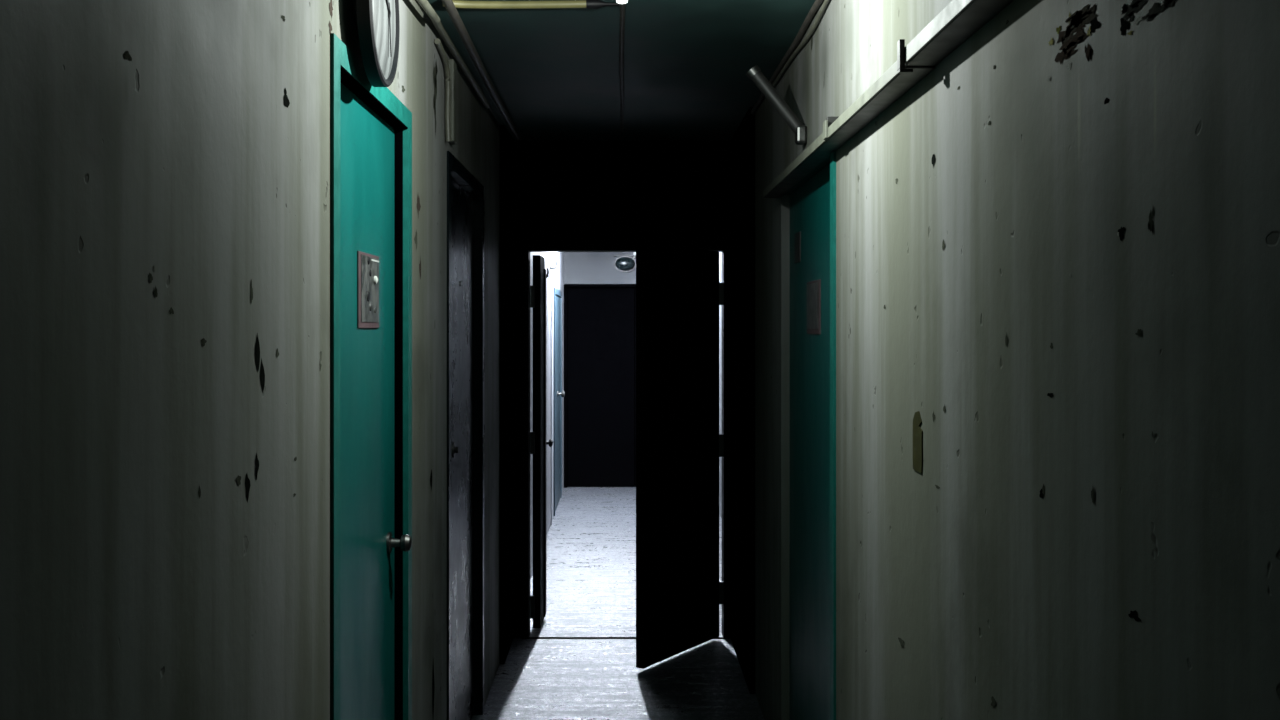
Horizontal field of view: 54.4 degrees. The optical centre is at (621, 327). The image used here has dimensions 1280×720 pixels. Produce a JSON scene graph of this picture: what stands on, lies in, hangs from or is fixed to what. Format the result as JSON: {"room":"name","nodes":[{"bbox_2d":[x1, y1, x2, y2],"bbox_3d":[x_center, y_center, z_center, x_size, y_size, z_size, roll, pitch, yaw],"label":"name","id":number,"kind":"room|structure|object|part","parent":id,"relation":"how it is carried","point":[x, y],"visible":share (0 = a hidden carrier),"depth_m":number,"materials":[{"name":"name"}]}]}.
{"room":"corridor","nodes":[
{"label":"corridor","id":0,"kind":"room"},
{"bbox_2d":[0,0,563,719],"bbox_3d":[-0.636,0.303,4.750,0.161,2.454,14.300,0,0,0],"label":"wall","id":1,"kind":"structure","parent":0,"point":[165,164],"depth_m":1.62,"materials":[{"name":"paint"}]},
{"bbox_2d":[330,33,411,719],"bbox_3d":[-0.592,0.483,2.817,0.131,2.093,0.883,0,0,0],"label":"door","id":2,"kind":"structure","parent":1,"relation":"in","point":[371,128],"depth_m":2.87,"materials":[{"name":"teal paint"}]},
{"bbox_3d":[-0.604,0.505,2.817,0.038,2.034,0.767,0,0,0],"label":"panel","id":3,"kind":"part","parent":2,"relation":"part of","materials":[{"name":"teal paint"}]},
{"bbox_3d":[-0.583,-0.085,2.862,0.004,0.171,0.230,0,0,0],"label":"sign plate","id":4,"kind":"part","parent":2,"relation":"part of","materials":[{"name":"silver metal"}]},
{"bbox_3d":[-0.580,-0.089,2.869,0.002,0.150,0.200,0,0,0],"label":"plate","id":5,"kind":"part","parent":2,"relation":"part of","materials":[{"name":"silver metal"}]},
{"bbox_3d":[-0.556,0.538,3.115,0.059,0.054,0.054,0,0,0],"label":"knob","id":6,"kind":"part","parent":2,"relation":"part of","materials":[{"name":"metal"}]},
{"bbox_2d":[353,0,399,86],"bbox_3d":[-0.524,-0.672,2.630,0.066,0.320,0.320,0,0,0],"label":"wall clock","id":7,"kind":"object","parent":1,"relation":"attached to","point":[377,23],"visible":1,"depth_m":2.57,"materials":[{"name":"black plastic"}]},
{"bbox_2d":[434,38,450,141],"bbox_3d":[-0.546,-0.721,3.796,0.020,0.273,0.235,0,0,0],"label":"hanging cable","id":8,"kind":"object","parent":1,"relation":"attached to","point":[437,41],"visible":1,"depth_m":3.89,"materials":[{"name":"beige plastic"}]},
{"bbox_2d":[448,59,456,144],"bbox_3d":[-0.546,-0.728,4.008,0.021,0.265,0.075,0,0,0],"label":"cable cover","id":9,"kind":"object","parent":1,"relation":"attached to","point":[452,64],"visible":0.84,"depth_m":3.97,"materials":[{"name":"beige paint"}]},
{"bbox_2d":[417,0,489,108],"bbox_3d":[-0.520,-0.854,3.900,0.044,0.069,2.000,0,0,0],"label":"pipe","id":10,"kind":"object","parent":1,"relation":"attached to","point":[425,4],"visible":1,"depth_m":3.86,"materials":[{"name":"beige plastic"}]},
{"bbox_2d":[447,151,483,719],"bbox_3d":[-0.604,0.483,4.465,0.107,2.093,1.018,0,0,0],"label":"door","id":11,"kind":"structure","parent":1,"relation":"in","point":[465,193],"depth_m":4.65,"materials":[{"name":"blue paint"}]},
{"bbox_3d":[-0.604,0.505,4.465,0.038,2.034,0.902,0,0,0],"label":"panel","id":12,"kind":"part","parent":11,"relation":"part of","materials":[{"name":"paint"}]},
{"bbox_2d":[500,125,512,663],"bbox_3d":[-0.546,0.303,5.888,0.022,2.454,0.457,0,0,0],"label":"trim","id":13,"kind":"structure","parent":1,"relation":"attached to","point":[506,141],"depth_m":5.76,"materials":[{"name":"paint"}]},
{"bbox_2d":[545,266,552,535],"bbox_3d":[-0.522,0.544,8.973,0.069,1.973,1.443,0,0,0],"label":"door","id":14,"kind":"structure","parent":1,"relation":"in","point":[549,442],"depth_m":9.35,"materials":[{"name":"white paint"}]},
{"bbox_3d":[-0.554,0.566,8.973,0.005,1.913,1.339,0,0,0],"label":"panel","id":15,"kind":"part","parent":14,"relation":"part of","materials":[{"name":"grey paint"}]},
{"bbox_3d":[-0.520,0.813,8.794,0.064,0.056,0.056,0,0,0],"label":"knob","id":16,"kind":"part","parent":14,"relation":"part of","materials":[{"name":"metal"}]},
{"bbox_2d":[549,260,556,269],"bbox_3d":[-0.528,-0.481,9.574,0.058,0.083,0.044,0,0,0],"label":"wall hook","id":17,"kind":"object","parent":1,"relation":"attached to","point":[550,267],"visible":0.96,"depth_m":9.57,"materials":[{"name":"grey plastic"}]},
{"bbox_2d":[553,287,564,515],"bbox_3d":[-0.522,0.600,10.695,0.069,1.860,1.152,0,0,0],"label":"door","id":18,"kind":"structure","parent":1,"relation":"in","point":[558,393],"depth_m":10.65,"materials":[{"name":"blue paint"}]},
{"bbox_3d":[-0.554,0.622,10.695,0.005,1.800,1.048,0,0,0],"label":"panel","id":19,"kind":"part","parent":18,"relation":"part of","materials":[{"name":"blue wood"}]},
{"bbox_3d":[-0.520,0.564,10.638,0.064,0.056,0.056,0,0,0],"label":"knob","id":20,"kind":"part","parent":18,"relation":"part of","materials":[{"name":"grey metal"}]},
{"bbox_2d":[564,252,635,283],"bbox_3d":[0.121,-0.672,11.960,1.357,0.503,0.120,0,0,0],"label":"wall","id":21,"kind":"structure","parent":0,"point":[579,267],"depth_m":11.90,"materials":[{"name":"grey paint"}]},
{"bbox_2d":[564,284,635,487],"bbox_3d":[0.121,0.555,11.970,1.357,1.951,0.100,0,0,0],"label":"door","id":22,"kind":"structure","parent":21,"relation":"in","point":[598,318],"depth_m":11.96,"materials":[{"name":"paint"}]},
{"bbox_3d":[0.446,0.568,11.980,0.642,1.909,0.040,0,0,0],"label":"panel","id":23,"kind":"part","parent":22,"relation":"part of","materials":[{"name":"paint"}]},
{"bbox_2d":[614,255,635,271],"bbox_3d":[0.029,-0.616,11.848,0.218,0.163,0.104,0,0,0],"label":"lamp","id":24,"kind":"object","parent":21,"relation":"attached to","point":[623,263],"visible":0.99,"depth_m":11.83,"materials":[{"name":"grey plastic"}]},
{"bbox_2d":[471,485,764,719],"bbox_3d":[0.150,1.570,4.800,2.100,0.080,14.600,0,0,0],"label":"floor","id":25,"kind":"structure","parent":0,"point":[591,536],"depth_m":5.79,"materials":[{"name":"grey concrete"}]},
{"bbox_2d":[427,0,815,139],"bbox_3d":[0.000,-0.974,1.875,1.800,0.100,8.750,0,0,0],"label":"ceiling","id":26,"kind":"structure","parent":0,"point":[554,72],"depth_m":4.30,"materials":[{"name":"green paint"}]},
{"bbox_2d":[441,0,520,140],"bbox_3d":[-0.477,-0.876,4.350,0.032,0.043,2.900,0,0,0],"label":"pipe","id":27,"kind":"object","parent":26,"relation":"attached to","point":[449,5],"visible":1,"depth_m":4.05,"materials":[{"name":"grey metal"}]},
{"bbox_2d":[442,0,619,8],"bbox_3d":[-0.255,-0.910,3.498,0.498,0.026,0.041,0,0,-2],"label":"ceiling lamp","id":28,"kind":"object","parent":26,"relation":"attached to","point":[588,4],"visible":0.91,"depth_m":3.49,"materials":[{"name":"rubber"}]},
{"bbox_2d":[619,0,625,132],"bbox_3d":[0.000,-0.916,4.325,0.020,0.016,2.950,0,0,0],"label":"conduit","id":29,"kind":"object","parent":26,"relation":"attached to","point":[622,2],"visible":1,"depth_m":4.21,"materials":[{"name":"brown paint"}]},
{"bbox_2d":[513,140,730,638],"bbox_3d":[0.000,0.303,6.180,1.114,2.454,0.100,0,0,0],"label":"wall partition","id":30,"kind":"structure","parent":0,"point":[565,191],"depth_m":6.13,"materials":[{"name":"paint"}]},
{"bbox_2d":[530,255,545,627],"bbox_3d":[-0.427,0.573,6.395,0.050,1.878,0.333,0,0,3],"label":"door","id":31,"kind":"structure","parent":30,"relation":"in","point":[538,290],"depth_m":6.26,"materials":[{"name":"black paint"}]},
{"bbox_2d":[522,244,729,638],"bbox_3d":[0.020,0.559,6.180,1.020,1.942,0.124,0,0,0],"label":"trim","id":32,"kind":"structure","parent":30,"relation":"attached to","point":[526,248],"depth_m":6.12,"materials":[{"name":"black paint"}]},
{"bbox_2d":[529,637,722,638],"bbox_3d":[0.020,1.528,6.136,0.960,0.004,0.021,0,0,0],"label":"trim","id":33,"kind":"structure","parent":30,"relation":"attached to","point":[529,637],"depth_m":6.12,"materials":[{"name":"paint"}]},
{"bbox_2d":[636,243,723,668],"bbox_3d":[0.277,0.568,5.833,0.059,1.888,0.725,0,0,35],"label":"door","id":34,"kind":"structure","parent":30,"relation":"in","point":[680,445],"depth_m":5.75,"materials":[{"name":"black paint"}]},
{"bbox_2d":[719,0,1279,719],"bbox_3d":[0.758,0.294,4.750,0.404,2.471,14.300,0,0,0],"label":"wall","id":35,"kind":"structure","parent":0,"point":[1058,249],"depth_m":1.63,"materials":[{"name":"paint"}]},
{"bbox_2d":[731,107,754,693],"bbox_3d":[0.546,0.303,5.659,0.022,2.454,0.917,0,0,0],"label":"trim","id":36,"kind":"structure","parent":35,"relation":"attached to","point":[743,140],"depth_m":5.48,"materials":[{"name":"paint"}]},
{"bbox_2d":[746,65,806,144],"bbox_3d":[0.468,-0.675,3.760,0.189,0.240,0.050,0,0,0],"label":"bar","id":37,"kind":"object","parent":35,"relation":"attached to","point":[755,74],"visible":0.98,"depth_m":3.74,"materials":[{"name":"grey metal"}]},
{"bbox_2d":[795,125,806,144],"bbox_3d":[0.541,-0.583,3.760,0.032,0.055,0.050,0,0,0],"label":"socket","id":38,"kind":"object","parent":37,"relation":"attached to","point":[800,130],"depth_m":3.74,"materials":[{"name":"metal"}]},
{"bbox_2d":[751,0,822,114],"bbox_3d":[0.546,-0.900,4.200,0.021,0.028,2.400,0,0,0],"label":"cable","id":39,"kind":"object","parent":35,"relation":"attached to","point":[817,3],"visible":0.9,"depth_m":3.94,"materials":[{"name":"brown paint"}]},
{"bbox_2d":[772,0,829,86],"bbox_3d":[0.547,-0.865,3.750,0.015,0.032,1.700,0,0,0],"label":"cable","id":40,"kind":"object","parent":35,"relation":"attached to","point":[825,2],"visible":0.94,"depth_m":3.70,"materials":[{"name":"beige plastic"}]},
{"bbox_2d":[780,151,835,719],"bbox_3d":[0.604,0.507,3.808,0.107,2.045,1.143,0,0,0],"label":"door","id":41,"kind":"structure","parent":35,"relation":"in","point":[807,215],"depth_m":3.92,"materials":[{"name":"teal paint"}]},
{"bbox_3d":[0.583,-0.267,4.131,0.004,0.099,0.129,0,0,0],"label":"number plate","id":42,"kind":"part","parent":41,"relation":"part of","materials":[{"name":"grey plastic"}]},
{"bbox_3d":[0.604,0.529,3.820,0.038,1.986,1.052,0,0,0],"label":"panel","id":43,"kind":"part","parent":41,"relation":"part of","materials":[{"name":"teal paint"}]},
{"bbox_3d":[0.580,-0.066,3.794,0.002,0.139,0.222,0,0,0],"label":"plate","id":44,"kind":"part","parent":41,"relation":"part of","materials":[{"name":"grey metal"}]},
{"bbox_3d":[0.583,-0.063,3.786,0.004,0.162,0.256,0,0,0],"label":"sign plate","id":45,"kind":"part","parent":41,"relation":"part of","materials":[{"name":"grey metal"}]},
{"bbox_2d":[763,61,934,197],"bbox_3d":[0.528,-0.474,3.315,0.057,0.027,2.210,0,0,0],"label":"cable tray","id":46,"kind":"object","parent":35,"relation":"attached to","point":[891,85],"visible":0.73,"depth_m":2.81,"materials":[{"name":"grey plastic"}]},
{"bbox_2d":[823,117,837,139],"bbox_3d":[0.525,-0.488,3.040,0.062,0.053,0.040,0,0,0],"label":"clip","id":47,"kind":"object","parent":46,"relation":"attached to","point":[829,120],"visible":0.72,"depth_m":3.03,"materials":[{"name":"beige paint"}]},
{"bbox_2d":[913,411,922,473],"bbox_3d":[0.556,0.213,2.338,0.002,0.114,0.072,0,0,0],"label":"tape strip","id":48,"kind":"object","parent":35,"relation":"attached to","point":[917,431],"visible":1,"depth_m":2.33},
{"bbox_2d":[905,0,1012,65],"bbox_3d":[0.527,-0.480,1.280,0.059,0.031,1.860,0,0,0],"label":"cable trunking","id":49,"kind":"object","parent":35,"relation":"attached to","point":[959,20],"visible":1,"depth_m":1.96,"materials":[{"name":"grey plastic"}]},
{"bbox_2d":[897,39,912,73],"bbox_3d":[0.500,-0.479,2.198,0.024,0.058,0.020,0,0,0],"label":"clip","id":50,"kind":"object","parent":49,"relation":"attached to","point":[901,69],"visible":1,"depth_m":2.19,"materials":[{"name":"grey plastic"}]},
{"bbox_3d":[0.500,-0.480,1.280,0.004,0.029,1.856,0,0,0],"label":"trunking lid","id":51,"kind":"part","parent":49,"relation":"part of","materials":[{"name":"beige paint"}]}
]}

